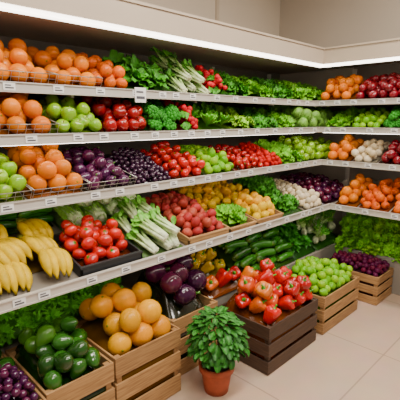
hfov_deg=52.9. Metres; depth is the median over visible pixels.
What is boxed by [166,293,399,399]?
floor
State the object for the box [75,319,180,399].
wooden crate
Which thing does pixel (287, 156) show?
pile
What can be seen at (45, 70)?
wire basket
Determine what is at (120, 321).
pile
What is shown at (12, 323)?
pile
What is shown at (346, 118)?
pile
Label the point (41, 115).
wire basket
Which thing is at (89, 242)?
tomatoes
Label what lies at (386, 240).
pile
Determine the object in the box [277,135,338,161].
apples
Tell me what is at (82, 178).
wire basket
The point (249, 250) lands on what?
zucchini
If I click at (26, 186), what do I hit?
wire basket
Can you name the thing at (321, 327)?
wooden crate
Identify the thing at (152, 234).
celery
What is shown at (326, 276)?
pile
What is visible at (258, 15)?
wall
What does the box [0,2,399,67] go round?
strip light
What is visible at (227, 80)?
pile
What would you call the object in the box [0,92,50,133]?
pile
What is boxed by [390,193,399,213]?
tangerines
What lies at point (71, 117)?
apples
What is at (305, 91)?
pile
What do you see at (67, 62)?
pile
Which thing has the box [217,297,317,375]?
crate
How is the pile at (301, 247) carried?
on the shelf unit at (90, 27)
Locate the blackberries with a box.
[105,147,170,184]
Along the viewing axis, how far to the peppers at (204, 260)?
3.05 m
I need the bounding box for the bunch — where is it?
[102,49,169,99]
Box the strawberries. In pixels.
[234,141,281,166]
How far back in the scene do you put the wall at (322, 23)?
4.27 m
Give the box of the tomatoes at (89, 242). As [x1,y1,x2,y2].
[55,215,130,265]
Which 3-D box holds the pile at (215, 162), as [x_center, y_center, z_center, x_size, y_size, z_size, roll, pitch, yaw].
[0.026,-0.299,2.943,0.317,0.208,0.422,-11,16,-44]
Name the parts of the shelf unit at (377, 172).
panel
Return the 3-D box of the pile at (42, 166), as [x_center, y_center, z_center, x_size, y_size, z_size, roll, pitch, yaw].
[-0.829,-0.182,2.092,0.286,0.312,0.420,-11,16,-44]
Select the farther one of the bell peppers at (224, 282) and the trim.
the trim
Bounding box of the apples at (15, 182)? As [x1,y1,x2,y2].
[0,153,26,202]
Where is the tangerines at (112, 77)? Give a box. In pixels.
[76,52,127,88]
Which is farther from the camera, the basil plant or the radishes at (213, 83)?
the radishes at (213, 83)
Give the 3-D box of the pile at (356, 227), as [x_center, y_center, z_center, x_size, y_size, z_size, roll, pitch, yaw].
[1.617,0.309,4.071,0.441,0.453,0.443,-11,16,-44]
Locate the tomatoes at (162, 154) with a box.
[140,141,204,179]
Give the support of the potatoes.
in the tray at (184, 239)
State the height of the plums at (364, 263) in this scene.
0.360 m
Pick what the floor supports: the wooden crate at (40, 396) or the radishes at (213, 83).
the wooden crate at (40, 396)
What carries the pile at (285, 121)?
on the shelf unit at (90, 27)
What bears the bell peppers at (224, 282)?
on the shelf unit at (90, 27)
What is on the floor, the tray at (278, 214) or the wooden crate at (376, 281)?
the wooden crate at (376, 281)
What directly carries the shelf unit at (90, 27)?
on the floor
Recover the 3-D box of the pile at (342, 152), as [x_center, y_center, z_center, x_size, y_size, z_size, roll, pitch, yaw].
[1.374,-0.490,3.779,0.412,0.254,0.237,-11,16,-44]
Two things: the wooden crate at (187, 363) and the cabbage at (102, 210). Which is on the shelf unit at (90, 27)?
the cabbage at (102, 210)
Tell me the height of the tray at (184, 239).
0.188 m
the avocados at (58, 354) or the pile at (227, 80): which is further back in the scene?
the pile at (227, 80)
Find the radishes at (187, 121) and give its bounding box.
[159,99,197,129]
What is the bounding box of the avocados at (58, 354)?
[14,316,105,399]
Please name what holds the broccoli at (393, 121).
on the shelf unit at (377, 172)
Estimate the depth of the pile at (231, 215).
2.88 m
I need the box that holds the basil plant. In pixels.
[184,306,249,396]
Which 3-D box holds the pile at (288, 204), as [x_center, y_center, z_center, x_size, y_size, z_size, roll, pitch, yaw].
[0.564,-0.064,3.458,0.385,0.322,0.596,-11,16,-44]
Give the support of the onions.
on the shelf unit at (377, 172)
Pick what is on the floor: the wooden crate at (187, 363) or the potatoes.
the wooden crate at (187, 363)
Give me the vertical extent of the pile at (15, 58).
0.265 m
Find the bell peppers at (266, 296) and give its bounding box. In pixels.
[223,258,313,359]
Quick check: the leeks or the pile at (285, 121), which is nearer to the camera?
the leeks
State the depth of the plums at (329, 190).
3.90 m
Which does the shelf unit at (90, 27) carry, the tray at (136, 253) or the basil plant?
the tray at (136, 253)
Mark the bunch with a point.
(147, 76)
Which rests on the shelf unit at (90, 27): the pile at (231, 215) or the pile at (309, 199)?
the pile at (309, 199)
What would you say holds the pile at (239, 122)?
on the shelf unit at (90, 27)
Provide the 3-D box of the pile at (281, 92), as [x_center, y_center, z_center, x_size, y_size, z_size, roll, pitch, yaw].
[0.642,-0.998,3.661,0.370,0.259,0.448,-11,16,-44]
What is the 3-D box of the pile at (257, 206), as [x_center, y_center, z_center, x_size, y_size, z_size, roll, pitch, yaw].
[0.438,0.044,3.134,0.312,0.197,0.270,-11,16,-44]
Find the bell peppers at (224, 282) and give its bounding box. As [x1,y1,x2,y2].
[200,266,241,298]
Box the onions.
[351,139,390,162]
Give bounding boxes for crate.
[5,344,114,399]
[28,380,46,399]
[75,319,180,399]
[168,294,217,375]
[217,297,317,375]
[312,275,359,334]
[351,267,393,304]
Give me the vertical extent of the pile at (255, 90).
0.238 m
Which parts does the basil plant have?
terracotta pot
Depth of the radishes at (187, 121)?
2.68 m
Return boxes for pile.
[0,38,47,82]
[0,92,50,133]
[0,207,54,234]
[0,276,123,347]
[2,144,82,198]
[26,46,95,86]
[61,146,130,191]
[79,282,173,399]
[163,180,249,210]
[175,100,233,129]
[179,144,233,174]
[201,102,254,128]
[207,68,249,95]
[215,203,247,226]
[228,106,278,127]
[230,75,273,97]
[233,174,302,216]
[234,191,274,218]
[248,77,293,98]
[249,106,294,127]
[253,139,303,164]
[264,222,314,259]
[272,178,321,210]
[274,80,324,100]
[288,209,336,250]
[291,256,354,322]
[321,74,363,99]
[326,107,366,126]
[327,134,363,160]
[333,212,378,252]
[335,173,372,206]
[352,107,391,127]
[356,72,399,98]
[362,217,399,263]
[379,140,399,164]
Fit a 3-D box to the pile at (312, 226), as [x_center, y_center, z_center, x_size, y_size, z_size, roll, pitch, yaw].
[1.143,0.179,4.145,0.573,0.504,0.745,6,13,28]
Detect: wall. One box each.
[137,0,279,35]
[279,0,399,234]
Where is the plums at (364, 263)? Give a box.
[329,250,389,296]
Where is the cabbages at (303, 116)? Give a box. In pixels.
[268,104,337,126]
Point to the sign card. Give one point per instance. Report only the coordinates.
(140, 93)
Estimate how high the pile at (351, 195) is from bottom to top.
0.262 m
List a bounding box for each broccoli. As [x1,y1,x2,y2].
[121,98,181,130]
[383,105,399,127]
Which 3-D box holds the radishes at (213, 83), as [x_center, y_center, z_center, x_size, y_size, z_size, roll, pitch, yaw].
[-0.007,-0.892,3.004,0.436,0.277,0.229,10,15,42]
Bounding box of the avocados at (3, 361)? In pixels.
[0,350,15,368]
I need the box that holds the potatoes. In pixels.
[145,191,223,237]
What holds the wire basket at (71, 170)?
on the shelf unit at (90, 27)
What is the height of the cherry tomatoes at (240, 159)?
0.195 m
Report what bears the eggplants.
in the wooden crate at (187, 363)
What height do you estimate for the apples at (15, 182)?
0.285 m
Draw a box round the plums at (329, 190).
[280,172,343,204]
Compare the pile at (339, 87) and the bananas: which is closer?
the bananas
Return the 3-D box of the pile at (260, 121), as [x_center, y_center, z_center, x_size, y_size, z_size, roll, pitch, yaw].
[0.425,-0.685,3.396,0.350,0.231,0.452,-11,16,-44]
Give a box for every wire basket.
[0,69,56,82]
[0,115,58,134]
[0,186,32,202]
[28,178,89,198]
[45,70,102,86]
[71,170,136,190]
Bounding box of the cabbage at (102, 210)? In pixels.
[48,194,135,230]
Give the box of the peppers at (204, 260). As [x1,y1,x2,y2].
[165,248,224,276]
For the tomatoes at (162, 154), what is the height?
0.244 m
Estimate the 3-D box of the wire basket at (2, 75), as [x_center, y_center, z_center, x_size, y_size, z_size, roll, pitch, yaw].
[-0.928,-0.637,2.002,0.294,0.120,0.337,-11,16,-44]
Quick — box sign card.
[134,87,145,102]
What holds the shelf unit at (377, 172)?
on the floor
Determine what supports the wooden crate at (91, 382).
on the floor
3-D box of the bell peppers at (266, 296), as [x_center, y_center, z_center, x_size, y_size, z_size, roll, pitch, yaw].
[0.498,0.744,2.848,0.602,0.588,0.429,-11,16,-44]
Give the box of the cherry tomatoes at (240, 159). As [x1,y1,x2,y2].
[208,144,262,170]
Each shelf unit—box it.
[0,0,399,353]
[314,63,399,234]
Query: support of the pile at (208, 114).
on the shelf unit at (90, 27)
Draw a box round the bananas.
[0,218,72,295]
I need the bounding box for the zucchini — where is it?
[207,227,294,272]
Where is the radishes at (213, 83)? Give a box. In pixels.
[189,65,226,93]
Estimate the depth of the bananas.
1.91 m
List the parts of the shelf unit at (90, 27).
panel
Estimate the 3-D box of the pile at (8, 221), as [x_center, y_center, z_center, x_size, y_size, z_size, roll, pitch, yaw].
[-1.245,0.055,2.238,0.802,0.256,0.391,-11,16,-44]
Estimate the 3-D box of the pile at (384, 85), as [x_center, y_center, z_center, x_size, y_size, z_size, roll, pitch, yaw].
[1.639,-0.991,3.516,0.423,0.270,0.446,-11,16,-44]
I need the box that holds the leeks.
[148,46,209,93]
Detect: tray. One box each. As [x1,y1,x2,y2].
[53,224,142,276]
[177,220,230,245]
[205,208,256,231]
[245,209,283,223]
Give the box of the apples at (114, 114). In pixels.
[74,96,145,131]
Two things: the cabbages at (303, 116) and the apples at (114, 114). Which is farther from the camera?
the cabbages at (303, 116)
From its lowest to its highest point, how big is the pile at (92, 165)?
0.232 m
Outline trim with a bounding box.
[215,0,218,20]
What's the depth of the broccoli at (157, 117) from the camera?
2.51 m
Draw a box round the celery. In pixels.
[110,194,182,257]
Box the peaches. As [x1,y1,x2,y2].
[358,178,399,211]
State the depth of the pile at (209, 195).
3.15 m
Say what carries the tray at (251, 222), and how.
on the shelf unit at (90, 27)
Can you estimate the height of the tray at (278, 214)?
0.120 m
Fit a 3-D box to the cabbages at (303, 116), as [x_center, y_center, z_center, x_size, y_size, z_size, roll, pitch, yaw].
[1.019,-0.832,3.955,0.774,0.266,0.437,-11,16,-44]
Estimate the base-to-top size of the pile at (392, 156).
0.250 m
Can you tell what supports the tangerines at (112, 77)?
on the shelf unit at (90, 27)
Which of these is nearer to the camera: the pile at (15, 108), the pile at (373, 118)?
the pile at (15, 108)
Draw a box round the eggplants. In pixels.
[136,253,209,358]
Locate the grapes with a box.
[0,363,37,399]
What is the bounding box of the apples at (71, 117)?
[30,94,101,132]

